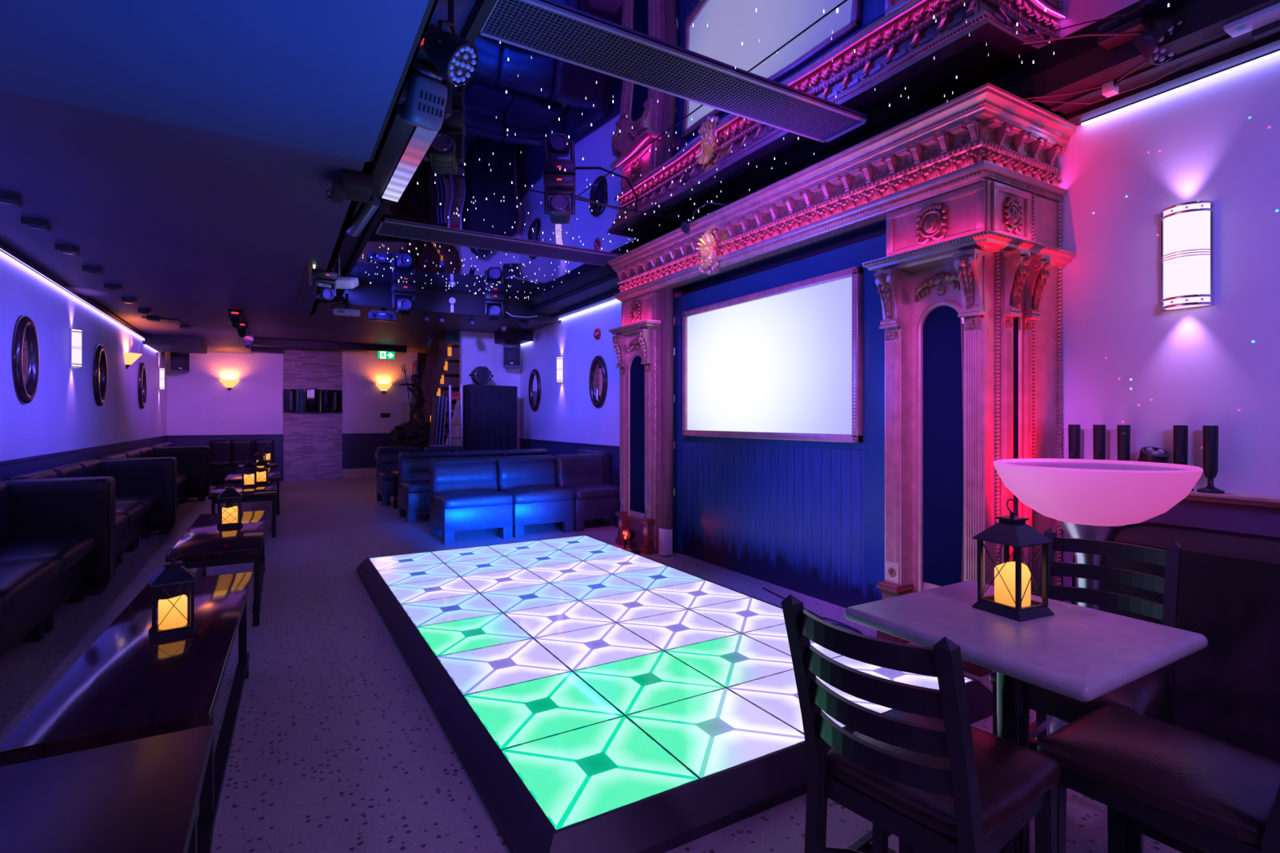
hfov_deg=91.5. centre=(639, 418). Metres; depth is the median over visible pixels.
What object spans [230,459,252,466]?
seat cushion
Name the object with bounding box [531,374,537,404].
mirror glass
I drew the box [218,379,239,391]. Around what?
sconce
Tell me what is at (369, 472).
baseboard
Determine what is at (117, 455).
cushion
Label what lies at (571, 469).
cushion
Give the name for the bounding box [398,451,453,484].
cushion
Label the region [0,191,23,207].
light
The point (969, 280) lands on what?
surround
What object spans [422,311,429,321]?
spotlight
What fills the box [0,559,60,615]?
seat cushion
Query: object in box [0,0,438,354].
ceiling
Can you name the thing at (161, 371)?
wall sconce
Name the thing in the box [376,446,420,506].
lounge seat
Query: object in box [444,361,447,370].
light
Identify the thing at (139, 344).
wall switch
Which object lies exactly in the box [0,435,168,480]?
trim
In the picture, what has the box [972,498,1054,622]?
candle lantern
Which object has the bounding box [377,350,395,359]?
exit sign
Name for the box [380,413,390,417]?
wall plate
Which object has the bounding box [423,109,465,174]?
light
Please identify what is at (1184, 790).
dining chair
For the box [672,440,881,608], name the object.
panelling
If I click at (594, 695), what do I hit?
floor
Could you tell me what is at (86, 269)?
light
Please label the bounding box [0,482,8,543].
cushion
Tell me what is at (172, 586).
candle lantern
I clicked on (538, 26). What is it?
ceiling beam
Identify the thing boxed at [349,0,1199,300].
ceiling panel
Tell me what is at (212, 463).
seat cushion
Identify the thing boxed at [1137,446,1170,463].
bowl
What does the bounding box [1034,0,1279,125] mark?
ceiling
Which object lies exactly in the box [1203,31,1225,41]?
wire
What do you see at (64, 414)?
wall
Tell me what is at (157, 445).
cushion
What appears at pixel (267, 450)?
candle lantern
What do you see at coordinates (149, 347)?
led strip
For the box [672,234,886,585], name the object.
wall
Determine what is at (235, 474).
table
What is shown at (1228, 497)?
trim
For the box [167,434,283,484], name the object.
trim
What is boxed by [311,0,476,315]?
ceiling
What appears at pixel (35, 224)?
light
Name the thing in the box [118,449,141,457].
cushion
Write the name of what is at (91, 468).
cushion
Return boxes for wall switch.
[137,343,140,352]
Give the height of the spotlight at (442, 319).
0.156 m
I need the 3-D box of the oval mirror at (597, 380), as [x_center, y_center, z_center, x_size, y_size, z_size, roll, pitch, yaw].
[-0.580,-0.505,8.529,0.046,0.724,0.510,0,0,-30]
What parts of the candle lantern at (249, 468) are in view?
frame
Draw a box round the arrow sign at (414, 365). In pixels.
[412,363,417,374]
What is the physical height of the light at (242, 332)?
0.206 m
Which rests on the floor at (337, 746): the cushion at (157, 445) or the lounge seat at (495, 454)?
the lounge seat at (495, 454)
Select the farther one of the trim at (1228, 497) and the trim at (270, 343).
the trim at (270, 343)
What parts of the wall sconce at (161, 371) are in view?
lamp shade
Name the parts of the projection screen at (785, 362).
frame rail, frame rail, frame rail, frame rail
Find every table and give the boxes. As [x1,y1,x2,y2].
[0,572,253,852]
[0,724,213,852]
[164,510,266,626]
[208,481,276,537]
[223,467,280,515]
[237,460,278,468]
[390,470,398,508]
[844,580,1208,852]
[993,458,1203,739]
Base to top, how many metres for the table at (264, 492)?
0.500 m
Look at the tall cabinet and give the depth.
10.25 m
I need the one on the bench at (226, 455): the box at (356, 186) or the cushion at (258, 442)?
the cushion at (258, 442)
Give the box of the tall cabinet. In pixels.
[462,384,517,451]
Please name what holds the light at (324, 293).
hanging from the ceiling at (193, 225)
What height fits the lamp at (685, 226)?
0.184 m
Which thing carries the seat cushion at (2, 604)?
on the bench at (37, 575)
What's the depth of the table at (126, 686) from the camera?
1.88 m
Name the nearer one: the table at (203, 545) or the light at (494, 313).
the table at (203, 545)
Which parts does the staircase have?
railing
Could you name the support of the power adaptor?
attached to the wall at (1127, 361)
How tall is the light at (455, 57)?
0.456 m
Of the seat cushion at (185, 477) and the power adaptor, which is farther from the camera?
the seat cushion at (185, 477)
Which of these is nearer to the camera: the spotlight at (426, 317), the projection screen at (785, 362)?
the projection screen at (785, 362)
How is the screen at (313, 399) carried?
attached to the stone wall at (313, 441)
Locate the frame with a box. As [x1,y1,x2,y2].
[296,264,315,314]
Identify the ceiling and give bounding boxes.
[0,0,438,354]
[242,302,555,353]
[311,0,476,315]
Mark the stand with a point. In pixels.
(443, 445)
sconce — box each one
[69,328,83,368]
[123,352,142,369]
[158,367,164,390]
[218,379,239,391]
[375,383,391,393]
[555,356,564,382]
[1160,200,1214,311]
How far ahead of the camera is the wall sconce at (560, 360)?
9.57 m
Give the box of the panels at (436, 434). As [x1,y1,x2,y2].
[428,395,447,444]
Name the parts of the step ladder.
rail, rail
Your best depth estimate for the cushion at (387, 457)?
9.78 m
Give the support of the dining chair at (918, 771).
on the floor at (337, 746)
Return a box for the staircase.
[415,332,459,444]
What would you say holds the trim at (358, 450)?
attached to the wall at (198, 403)
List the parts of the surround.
panel, niche moulding, niche panel, panel, rope moulding, crown, bead moulding, architrave moulding, crown moulding, niche moulding, niche panel, panel, frame, niche panel, niche moulding, rope moulding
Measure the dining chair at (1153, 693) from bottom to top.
0.885 m
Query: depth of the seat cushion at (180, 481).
8.58 m
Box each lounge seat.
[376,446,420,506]
[398,451,453,523]
[424,445,465,453]
[429,457,512,545]
[452,449,502,459]
[495,455,573,537]
[501,448,548,456]
[553,453,620,532]
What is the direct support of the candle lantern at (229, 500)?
on the table at (203, 545)
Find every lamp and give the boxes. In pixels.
[468,366,493,384]
[680,201,725,233]
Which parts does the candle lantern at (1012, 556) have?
frame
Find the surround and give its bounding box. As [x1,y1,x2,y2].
[607,82,1077,676]
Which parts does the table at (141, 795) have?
leg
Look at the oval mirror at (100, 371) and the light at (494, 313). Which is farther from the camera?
the light at (494, 313)
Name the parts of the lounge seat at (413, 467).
panel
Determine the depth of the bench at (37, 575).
3.70 m
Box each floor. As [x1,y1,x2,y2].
[0,476,1181,852]
[356,534,992,852]
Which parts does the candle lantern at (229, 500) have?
frame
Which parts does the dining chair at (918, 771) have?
post, leg, seat frame, seat, post, leg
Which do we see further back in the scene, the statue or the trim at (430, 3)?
the statue
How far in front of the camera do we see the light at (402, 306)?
8.19 m
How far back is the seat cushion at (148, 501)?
6.37 m
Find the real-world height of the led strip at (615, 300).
0.020 m
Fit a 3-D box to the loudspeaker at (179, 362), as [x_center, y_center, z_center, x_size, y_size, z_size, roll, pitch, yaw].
[-8.716,-1.095,11.777,0.344,0.470,0.294,0,0,42]
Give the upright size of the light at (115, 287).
0.050 m
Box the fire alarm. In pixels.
[592,327,601,341]
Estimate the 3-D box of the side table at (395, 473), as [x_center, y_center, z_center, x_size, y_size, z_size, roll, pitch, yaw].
[-2.983,1.020,9.070,1.140,0.540,0.500,0,0,-30]
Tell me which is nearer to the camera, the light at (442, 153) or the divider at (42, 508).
the light at (442, 153)
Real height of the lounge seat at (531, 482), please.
0.845 m
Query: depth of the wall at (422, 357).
14.33 m
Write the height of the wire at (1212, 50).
0.042 m
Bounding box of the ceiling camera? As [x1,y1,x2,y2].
[501,326,506,331]
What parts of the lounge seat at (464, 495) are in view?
panel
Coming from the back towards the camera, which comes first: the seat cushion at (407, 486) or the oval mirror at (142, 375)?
the oval mirror at (142, 375)
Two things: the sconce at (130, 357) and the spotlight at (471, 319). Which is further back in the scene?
the spotlight at (471, 319)
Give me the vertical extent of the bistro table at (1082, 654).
0.748 m
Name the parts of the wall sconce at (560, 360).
lamp shade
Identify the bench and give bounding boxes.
[0,482,96,657]
[2,458,156,568]
[95,447,190,531]
[146,442,188,499]
[209,439,274,482]
[576,448,609,484]
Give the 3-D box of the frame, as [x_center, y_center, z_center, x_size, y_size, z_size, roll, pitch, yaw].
[-3.461,-1.214,6.428,0.065,0.177,2.810,0,0,-30]
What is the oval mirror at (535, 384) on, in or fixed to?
attached to the wall at (1127, 361)
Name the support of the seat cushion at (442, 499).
on the lounge seat at (464, 495)
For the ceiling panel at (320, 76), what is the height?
0.030 m
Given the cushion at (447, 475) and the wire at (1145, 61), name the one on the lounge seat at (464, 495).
the cushion at (447, 475)
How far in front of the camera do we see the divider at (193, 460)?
9.70 m
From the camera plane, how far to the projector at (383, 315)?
8.41 m
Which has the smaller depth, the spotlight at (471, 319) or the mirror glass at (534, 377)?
the spotlight at (471, 319)
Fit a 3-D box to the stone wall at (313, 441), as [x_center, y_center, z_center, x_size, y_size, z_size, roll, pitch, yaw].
[-6.930,-0.160,13.234,1.100,2.900,0.160,0,0,-30]
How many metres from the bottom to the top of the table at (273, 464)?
0.500 m
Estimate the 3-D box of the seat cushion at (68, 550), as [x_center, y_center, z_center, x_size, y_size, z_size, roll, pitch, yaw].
[-3.928,0.884,4.012,0.520,0.146,0.892,0,0,-30]
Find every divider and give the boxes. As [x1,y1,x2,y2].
[0,476,115,596]
[95,457,177,534]
[151,446,209,501]
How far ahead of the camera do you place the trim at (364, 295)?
8.33 m
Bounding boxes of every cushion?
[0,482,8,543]
[0,534,96,574]
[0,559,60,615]
[0,598,4,617]
[2,470,57,479]
[41,463,82,478]
[70,458,102,477]
[95,453,126,458]
[115,494,156,513]
[115,503,143,524]
[115,514,128,533]
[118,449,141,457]
[133,447,152,457]
[146,444,165,447]
[159,442,173,447]
[177,472,190,484]
[177,477,182,488]
[209,460,231,466]
[210,440,231,461]
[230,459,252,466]
[231,439,252,460]
[254,439,274,459]
[376,446,420,474]
[377,470,398,480]
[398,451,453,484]
[400,479,429,493]
[430,457,497,497]
[433,489,512,508]
[496,455,555,491]
[501,486,573,503]
[553,453,605,487]
[559,483,619,499]
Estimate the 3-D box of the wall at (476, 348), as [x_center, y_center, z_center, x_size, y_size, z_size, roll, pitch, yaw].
[-3.140,-0.110,11.890,1.050,2.800,2.120,0,0,-30]
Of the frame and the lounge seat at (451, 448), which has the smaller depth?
the frame
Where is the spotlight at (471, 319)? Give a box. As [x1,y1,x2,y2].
[468,315,475,324]
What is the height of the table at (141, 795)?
0.500 m
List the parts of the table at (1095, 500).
glass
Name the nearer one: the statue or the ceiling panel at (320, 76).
the ceiling panel at (320, 76)
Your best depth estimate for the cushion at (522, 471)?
7.33 m
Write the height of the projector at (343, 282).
0.313 m
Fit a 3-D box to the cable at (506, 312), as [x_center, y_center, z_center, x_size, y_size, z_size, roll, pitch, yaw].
[-1.733,-1.515,9.177,0.536,0.062,0.028,0,0,-42]
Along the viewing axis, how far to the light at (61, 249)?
4.64 m
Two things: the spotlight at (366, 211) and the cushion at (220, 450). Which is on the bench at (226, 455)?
the cushion at (220, 450)
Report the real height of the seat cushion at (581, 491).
0.148 m
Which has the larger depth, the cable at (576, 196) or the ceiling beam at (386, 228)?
the ceiling beam at (386, 228)
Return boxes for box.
[325,168,373,203]
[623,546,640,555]
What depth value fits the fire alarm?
8.48 m
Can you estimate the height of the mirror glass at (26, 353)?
0.532 m
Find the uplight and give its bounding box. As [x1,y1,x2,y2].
[621,528,635,548]
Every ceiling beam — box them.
[374,219,619,266]
[479,0,869,143]
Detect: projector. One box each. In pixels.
[317,256,359,288]
[328,293,360,316]
[366,307,395,322]
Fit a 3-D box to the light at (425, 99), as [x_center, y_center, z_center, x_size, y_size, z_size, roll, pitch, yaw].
[-0.992,-1.524,2.870,0.250,0.372,0.210,0,0,-42]
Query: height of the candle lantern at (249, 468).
0.354 m
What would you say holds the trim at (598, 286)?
attached to the wall at (1127, 361)
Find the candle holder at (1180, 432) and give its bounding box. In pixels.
[1173,425,1193,491]
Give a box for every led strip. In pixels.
[0,249,144,340]
[144,344,158,352]
[558,298,617,319]
[1080,48,1279,125]
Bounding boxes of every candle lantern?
[148,548,197,641]
[217,479,243,528]
[240,456,257,488]
[253,446,266,463]
[254,454,269,484]
[262,442,272,462]
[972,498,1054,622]
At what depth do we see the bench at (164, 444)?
10.34 m
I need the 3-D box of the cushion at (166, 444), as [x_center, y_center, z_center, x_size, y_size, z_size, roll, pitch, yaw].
[-8.315,0.657,10.910,0.165,0.465,0.952,0,0,-30]
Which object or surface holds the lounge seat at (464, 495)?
on the floor at (337, 746)
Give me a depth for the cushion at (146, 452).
8.95 m
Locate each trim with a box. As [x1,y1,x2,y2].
[0,240,146,339]
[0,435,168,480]
[142,334,207,353]
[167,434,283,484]
[251,337,406,354]
[318,0,560,323]
[342,433,399,469]
[368,0,435,161]
[494,328,533,344]
[518,438,619,486]
[527,264,621,318]
[671,75,1066,295]
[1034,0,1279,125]
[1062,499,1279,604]
[1182,489,1279,507]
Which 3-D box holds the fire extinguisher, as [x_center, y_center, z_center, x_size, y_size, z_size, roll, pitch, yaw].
[-5.136,-0.090,14.165,0.135,0.440,0.125,0,0,-30]
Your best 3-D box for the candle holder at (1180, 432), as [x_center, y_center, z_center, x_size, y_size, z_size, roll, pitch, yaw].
[2.608,0.189,3.011,0.096,0.312,0.096,0,0,38]
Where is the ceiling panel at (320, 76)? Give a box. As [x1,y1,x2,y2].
[0,0,429,161]
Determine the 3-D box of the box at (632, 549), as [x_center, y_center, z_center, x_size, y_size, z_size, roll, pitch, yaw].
[0.032,1.258,5.703,0.110,0.065,0.602,0,0,-30]
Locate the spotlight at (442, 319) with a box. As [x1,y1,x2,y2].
[438,312,444,322]
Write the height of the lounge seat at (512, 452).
0.845 m
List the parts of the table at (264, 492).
leg, leg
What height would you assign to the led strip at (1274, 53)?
0.016 m
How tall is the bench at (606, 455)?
0.760 m
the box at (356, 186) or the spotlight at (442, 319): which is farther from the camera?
the spotlight at (442, 319)
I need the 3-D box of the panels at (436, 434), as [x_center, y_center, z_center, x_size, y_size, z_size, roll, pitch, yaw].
[-3.336,0.030,10.296,0.215,0.800,0.350,0,0,-30]
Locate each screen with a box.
[283,387,342,412]
[681,266,862,443]
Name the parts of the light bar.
light panel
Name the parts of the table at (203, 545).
leg, leg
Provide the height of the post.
2.490 m
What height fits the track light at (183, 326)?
0.045 m
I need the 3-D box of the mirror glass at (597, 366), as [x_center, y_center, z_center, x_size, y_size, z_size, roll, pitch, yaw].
[-0.567,-0.505,8.537,0.008,0.532,0.318,0,0,-30]
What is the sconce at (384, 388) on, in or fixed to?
attached to the wall at (198, 403)
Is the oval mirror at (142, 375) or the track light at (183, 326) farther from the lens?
the oval mirror at (142, 375)
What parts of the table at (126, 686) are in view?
leg, leg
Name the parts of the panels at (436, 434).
panel, panel, panel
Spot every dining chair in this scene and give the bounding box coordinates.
[781,594,1062,852]
[989,526,1181,852]
[1036,705,1279,852]
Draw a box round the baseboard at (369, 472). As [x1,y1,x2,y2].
[342,467,376,478]
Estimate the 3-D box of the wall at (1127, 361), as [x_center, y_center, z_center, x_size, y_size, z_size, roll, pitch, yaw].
[0.250,-0.810,7.283,0.120,2.400,17.500,0,0,-30]
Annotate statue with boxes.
[389,364,430,451]
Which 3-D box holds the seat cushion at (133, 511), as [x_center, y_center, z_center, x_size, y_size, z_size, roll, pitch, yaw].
[-4.929,0.884,5.714,0.520,0.146,0.789,0,0,-30]
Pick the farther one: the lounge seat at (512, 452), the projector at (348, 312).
the lounge seat at (512, 452)
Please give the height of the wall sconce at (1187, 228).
0.490 m
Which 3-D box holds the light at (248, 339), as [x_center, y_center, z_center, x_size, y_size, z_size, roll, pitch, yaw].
[-6.121,-1.207,9.750,0.140,0.206,0.142,0,0,-30]
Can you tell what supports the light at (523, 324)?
hanging from the ceiling at (411, 331)
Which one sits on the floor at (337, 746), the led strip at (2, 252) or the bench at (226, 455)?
the bench at (226, 455)
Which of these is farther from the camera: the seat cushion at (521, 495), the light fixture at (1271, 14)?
the seat cushion at (521, 495)
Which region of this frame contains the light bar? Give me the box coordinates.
[369,103,438,201]
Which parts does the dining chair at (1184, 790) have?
leg, leg, seat frame, post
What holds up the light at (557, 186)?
hanging from the ceiling panel at (528, 115)
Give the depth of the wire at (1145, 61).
3.14 m
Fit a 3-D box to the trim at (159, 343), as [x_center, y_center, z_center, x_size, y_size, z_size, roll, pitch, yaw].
[-7.787,-1.250,10.501,0.730,0.160,1.300,0,0,-30]
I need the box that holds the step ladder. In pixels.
[448,383,462,446]
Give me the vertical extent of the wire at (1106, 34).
0.047 m
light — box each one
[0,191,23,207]
[20,216,52,231]
[54,244,80,255]
[81,265,103,275]
[103,283,122,291]
[120,297,137,303]
[137,308,151,315]
[141,315,191,329]
[227,308,242,327]
[235,320,248,337]
[242,334,253,348]
[311,269,337,301]
[391,282,417,315]
[397,35,452,130]
[423,0,479,85]
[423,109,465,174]
[440,375,444,383]
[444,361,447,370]
[447,346,451,355]
[483,292,504,320]
[518,320,528,328]
[543,173,575,224]
[1097,14,1186,65]
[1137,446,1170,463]
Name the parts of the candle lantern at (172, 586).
frame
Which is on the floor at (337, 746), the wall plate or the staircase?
the staircase
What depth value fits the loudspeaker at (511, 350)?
10.78 m
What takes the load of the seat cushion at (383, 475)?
on the lounge seat at (387, 457)
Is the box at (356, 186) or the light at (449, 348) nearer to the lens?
the box at (356, 186)
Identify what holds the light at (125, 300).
attached to the ceiling at (193, 225)
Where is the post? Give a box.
[658,288,674,555]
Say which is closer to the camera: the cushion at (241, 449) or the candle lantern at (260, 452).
the candle lantern at (260, 452)
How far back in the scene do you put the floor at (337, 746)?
2.89 m
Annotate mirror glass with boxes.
[22,328,31,391]
[99,355,102,395]
[142,375,143,395]
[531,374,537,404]
[593,362,602,400]
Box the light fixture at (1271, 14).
[1223,2,1279,39]
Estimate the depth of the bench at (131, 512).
5.83 m
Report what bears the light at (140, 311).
attached to the ceiling at (193, 225)
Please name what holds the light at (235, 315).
hanging from the ceiling at (193, 225)
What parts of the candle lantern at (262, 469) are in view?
frame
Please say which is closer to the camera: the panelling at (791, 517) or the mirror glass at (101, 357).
the panelling at (791, 517)
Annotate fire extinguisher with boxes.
[413,410,415,422]
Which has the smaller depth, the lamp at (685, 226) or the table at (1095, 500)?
the table at (1095, 500)
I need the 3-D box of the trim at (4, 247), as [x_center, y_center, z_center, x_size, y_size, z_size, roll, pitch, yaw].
[-3.959,-1.262,3.326,0.050,0.055,14.950,0,0,-30]
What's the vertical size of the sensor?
0.210 m
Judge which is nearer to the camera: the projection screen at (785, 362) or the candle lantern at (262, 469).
the projection screen at (785, 362)
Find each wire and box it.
[1022,33,1139,44]
[1022,61,1146,99]
[1031,49,1214,104]
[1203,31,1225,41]
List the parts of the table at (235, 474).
leg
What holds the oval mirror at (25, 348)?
attached to the wall at (64, 414)
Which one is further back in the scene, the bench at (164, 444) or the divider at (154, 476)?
the bench at (164, 444)
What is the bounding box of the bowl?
[993,458,1203,525]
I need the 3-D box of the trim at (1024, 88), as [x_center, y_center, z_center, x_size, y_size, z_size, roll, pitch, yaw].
[1.130,-1.535,5.034,0.645,0.850,4.030,0,0,-30]
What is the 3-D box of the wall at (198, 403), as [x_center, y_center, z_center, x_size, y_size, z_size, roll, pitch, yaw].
[-7.109,-0.835,13.174,4.610,2.350,0.120,0,0,-30]
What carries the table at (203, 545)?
on the floor at (337, 746)
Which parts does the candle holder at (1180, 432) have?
knob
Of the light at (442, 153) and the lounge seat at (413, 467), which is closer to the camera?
the light at (442, 153)
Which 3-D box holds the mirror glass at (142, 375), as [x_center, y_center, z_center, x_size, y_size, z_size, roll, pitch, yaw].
[-7.663,-0.510,9.588,0.008,0.532,0.318,0,0,-30]
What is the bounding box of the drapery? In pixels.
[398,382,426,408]
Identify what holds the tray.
on the step ladder
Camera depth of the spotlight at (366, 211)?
4.15 m
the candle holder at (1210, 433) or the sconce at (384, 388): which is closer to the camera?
the candle holder at (1210, 433)
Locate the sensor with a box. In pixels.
[448,297,455,312]
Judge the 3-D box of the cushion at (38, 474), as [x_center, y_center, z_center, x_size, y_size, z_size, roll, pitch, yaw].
[-4.769,0.657,4.884,0.165,0.465,0.789,0,0,-30]
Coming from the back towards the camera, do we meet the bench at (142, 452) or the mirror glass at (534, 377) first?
the mirror glass at (534, 377)
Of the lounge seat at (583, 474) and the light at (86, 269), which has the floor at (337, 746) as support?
the lounge seat at (583, 474)
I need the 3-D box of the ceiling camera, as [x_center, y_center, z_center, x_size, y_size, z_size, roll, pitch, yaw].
[-2.245,-1.475,10.282,0.090,0.070,0.088,0,0,-30]
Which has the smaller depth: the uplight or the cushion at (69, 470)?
the cushion at (69, 470)
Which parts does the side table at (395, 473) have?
leg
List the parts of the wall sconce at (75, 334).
plate, lamp shade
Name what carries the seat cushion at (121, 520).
on the bench at (131, 512)
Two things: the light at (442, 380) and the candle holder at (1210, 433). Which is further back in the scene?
the light at (442, 380)
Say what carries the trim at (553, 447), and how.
attached to the wall at (1127, 361)
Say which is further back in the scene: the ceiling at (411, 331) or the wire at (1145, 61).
the ceiling at (411, 331)
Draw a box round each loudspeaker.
[169,351,189,373]
[502,342,519,368]
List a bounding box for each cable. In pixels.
[506,311,537,317]
[575,195,638,214]
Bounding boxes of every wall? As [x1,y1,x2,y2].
[0,253,166,461]
[166,346,417,435]
[283,347,342,480]
[417,352,427,386]
[445,330,519,448]
[520,53,1279,496]
[672,234,886,585]
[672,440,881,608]
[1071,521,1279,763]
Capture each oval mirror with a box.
[11,315,39,404]
[92,343,107,406]
[137,361,146,408]
[528,368,541,411]
[588,355,607,408]
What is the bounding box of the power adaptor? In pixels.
[1102,80,1119,97]
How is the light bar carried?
hanging from the ceiling at (462, 8)
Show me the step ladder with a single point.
(451, 396)
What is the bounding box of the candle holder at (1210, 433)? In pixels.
[1196,425,1224,493]
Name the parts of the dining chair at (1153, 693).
leg, post, seat, seat frame, leg, post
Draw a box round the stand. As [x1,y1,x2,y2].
[429,444,448,446]
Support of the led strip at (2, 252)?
attached to the wall at (64, 414)
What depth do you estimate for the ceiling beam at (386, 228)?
6.28 m
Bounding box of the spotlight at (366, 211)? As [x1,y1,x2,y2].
[346,195,380,236]
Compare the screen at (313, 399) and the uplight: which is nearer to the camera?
the uplight
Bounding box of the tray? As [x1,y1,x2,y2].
[451,392,459,399]
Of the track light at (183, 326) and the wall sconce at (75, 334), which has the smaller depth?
the wall sconce at (75, 334)

